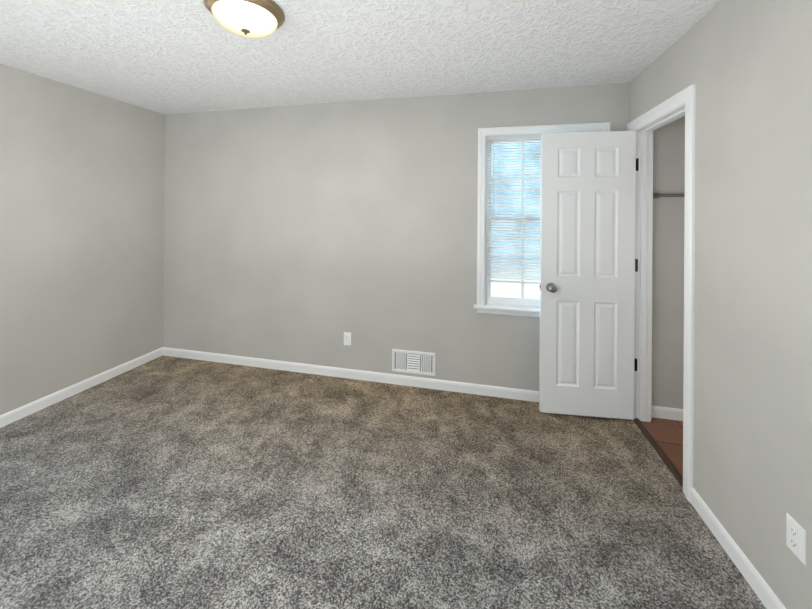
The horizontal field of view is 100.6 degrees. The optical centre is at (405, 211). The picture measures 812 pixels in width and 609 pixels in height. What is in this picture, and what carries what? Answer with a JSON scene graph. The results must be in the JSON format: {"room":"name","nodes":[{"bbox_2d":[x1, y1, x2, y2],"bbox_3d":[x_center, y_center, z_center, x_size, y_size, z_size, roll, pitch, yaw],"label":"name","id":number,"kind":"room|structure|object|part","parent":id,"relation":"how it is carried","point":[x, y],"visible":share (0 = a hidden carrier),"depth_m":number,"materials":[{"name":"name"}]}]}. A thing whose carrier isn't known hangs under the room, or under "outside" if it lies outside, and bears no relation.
{"room":"empty bedroom","nodes":[
{"label":"empty bedroom","id":0,"kind":"room"},
{"bbox_2d":[0,64,164,414],"bbox_3d":[-2.925,0.230,1.631,0.115,2.440,3.700,0,0,13],"label":"wall","id":1,"kind":"structure","parent":0,"point":[81,230],"depth_m":2.67,"materials":[{"name":"beige paint"}]},
{"bbox_2d":[0,347,163,427],"bbox_3d":[-2.872,1.415,1.610,0.012,0.090,3.630,0,0,13],"label":"baseboard","id":2,"kind":"structure","parent":1,"relation":"attached to","point":[21,412],"depth_m":2.66,"materials":[{"name":"white paint"}]},
{"bbox_2d":[0,0,721,114],"bbox_3d":[-0.338,-1.011,1.071,5.389,0.080,3.975,0,0,13],"label":"ceiling","id":3,"kind":"structure","parent":0,"point":[165,57],"depth_m":2.00,"materials":[{"name":"paint"}]},
{"bbox_2d":[203,0,284,37],"bbox_3d":[-0.774,-0.913,1.628,0.355,0.121,0.355,0,0,13],"label":"lamp","id":4,"kind":"object","parent":3,"relation":"attached to","point":[255,18],"visible":1,"depth_m":1.56,"materials":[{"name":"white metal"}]},
{"bbox_2d":[0,355,765,608],"bbox_3d":[-0.866,1.495,1.182,4.346,0.060,3.975,0,0,13],"label":"floor carpet","id":5,"kind":"object","parent":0,"point":[165,482],"depth_m":1.69,"materials":[{"name":"grey carpet"}]},
{"bbox_2d":[163,82,684,408],"bbox_3d":[0.074,0.255,2.929,5.389,2.440,0.160,0,0,13],"label":"wall","id":6,"kind":"structure","parent":0,"point":[309,234],"depth_m":2.95,"materials":[{"name":"beige paint"}]},
{"bbox_2d":[344,332,350,345],"bbox_3d":[-0.518,1.128,2.975,0.070,0.114,0.008,0,0,13],"label":"outlet","id":7,"kind":"object","parent":6,"relation":"attached to","point":[347,338],"visible":1,"depth_m":2.97,"materials":[{"name":"white plastic"}]},
{"bbox_2d":[164,347,538,401],"bbox_3d":[-0.417,1.436,2.948,4.209,0.090,0.012,0,0,13],"label":"baseboard","id":8,"kind":"structure","parent":6,"relation":"attached to","point":[462,387],"depth_m":2.93,"materials":[{"name":"white paint"}]},
{"bbox_2d":[392,349,434,375],"bbox_3d":[0.061,1.275,2.839,0.370,0.190,0.017,0,0,13],"label":"air vent","id":9,"kind":"object","parent":6,"relation":"in","point":[413,362],"visible":1,"depth_m":2.84,"materials":[{"name":"white metal"}]},
{"bbox_2d":[474,122,609,316],"bbox_3d":[1.060,0.077,2.679,1.007,1.490,0.213,0,0,13],"label":"window","id":10,"kind":"structure","parent":6,"relation":"in","point":[480,306],"depth_m":2.71,"materials":[{"name":"white paint"}]},
{"bbox_3d":[1.067,0.077,2.707,0.837,1.363,0.085,0,0,13],"label":"window sash","id":11,"kind":"part","parent":10,"relation":"part of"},
{"bbox_2d":[487,134,540,283],"bbox_3d":[1.053,-0.016,2.643,0.813,1.174,0.037,0,0,13],"label":"window blind","id":12,"kind":"object","parent":10,"relation":"attached to","point":[507,138],"visible":0.58,"depth_m":2.69,"materials":[{"name":"white plastic"}]},
{"bbox_3d":[1.067,0.068,2.708,0.749,1.273,0.038,0,0,13],"label":"glass","id":13,"kind":"part","parent":10,"relation":"part of","materials":[{"name":"clear glass"}]},
{"bbox_2d":[651,405,682,420],"bbox_3d":[2.142,1.461,2.368,0.810,0.090,0.012,0,0,13],"label":"baseboard","id":14,"kind":"structure","parent":6,"relation":"attached to","point":[667,413],"depth_m":2.41,"materials":[{"name":"white paint"}]},
{"bbox_2d":[641,417,682,476],"bbox_3d":[1.762,1.517,0.586,1.043,0.054,3.975,0,0,13],"label":"floor","id":15,"kind":"structure","parent":0,"point":[667,435],"depth_m":2.23,"materials":[{"name":"brown wood"}]},
{"bbox_2d":[629,0,811,608],"bbox_3d":[1.292,0.260,0.674,0.115,2.440,3.700,0,0,13],"label":"wall","id":16,"kind":"structure","parent":0,"point":[745,66],"depth_m":1.34,"materials":[{"name":"beige paint"}]},
{"bbox_2d":[539,131,638,419],"bbox_3d":[1.321,0.448,2.431,0.671,2.032,0.044,0,0,7],"label":"door","id":17,"kind":"structure","parent":16,"relation":"in","point":[587,270],"depth_m":2.41,"materials":[{"name":"white paint"}]},
{"bbox_2d":[539,283,556,292],"bbox_3d":[1.032,0.552,2.463,0.107,0.066,0.167,0,0,7],"label":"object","id":18,"kind":"structure","parent":17,"relation":"attached to","point":[551,287],"depth_m":2.39,"materials":[{"name":"silver metal"}]},
{"bbox_3d":[1.641,0.381,2.410,0.030,1.519,0.002,0,0,13],"label":"door jamb hinge leaf","id":19,"kind":"part","parent":17,"relation":"part of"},
{"bbox_2d":[634,418,682,487],"bbox_3d":[1.571,1.484,2.095,0.044,0.015,0.637,0,0,13],"label":"trim","id":20,"kind":"structure","parent":16,"relation":"attached to","point":[662,455],"depth_m":2.06,"materials":[{"name":"brown wood"}]},
{"bbox_2d":[627,84,695,501],"bbox_3d":[1.611,0.422,2.089,0.147,2.140,0.792,0,0,13],"label":"door frame","id":21,"kind":"structure","parent":16,"relation":"attached to","point":[686,96],"depth_m":2.25,"materials":[{"name":"white paint"}]},
{"bbox_2d":[690,488,785,608],"bbox_3d":[1.136,1.444,0.313,0.012,0.090,2.875,0,0,13],"label":"baseboard","id":22,"kind":"structure","parent":16,"relation":"attached to","point":[762,590],"depth_m":1.40,"materials":[{"name":"white paint"}]},
{"bbox_2d":[786,513,805,565],"bbox_3d":[1.332,1.120,1.154,0.008,0.114,0.070,0,0,13],"label":"outlet","id":23,"kind":"object","parent":16,"relation":"attached to","point":[795,537],"visible":1,"depth_m":1.15,"materials":[{"name":"white plastic"}]},
{"label":"outside","id":24,"kind":"structure","parent":0,"visible":0},
{"bbox_2d":[491,143,540,298],"bbox_3d":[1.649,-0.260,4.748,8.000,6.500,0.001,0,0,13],"label":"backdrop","id":25,"kind":"structure","parent":24,"point":[534,289],"depth_m":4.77,"materials":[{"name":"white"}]},
{"bbox_3d":[2.219,0.267,0.463,0.115,2.440,3.700,0,0,13],"label":"wall","id":26,"kind":"structure","parent":0,"visible":0},
{"bbox_2d":[653,193,684,197],"bbox_3d":[2.158,-0.110,2.329,0.835,0.060,0.060,0,0,13],"label":"hanging rod","id":27,"kind":"object","parent":26,"relation":"attached to","point":[656,195],"visible":0.29,"depth_m":2.39,"materials":[{"name":"silver metal"}]}
]}

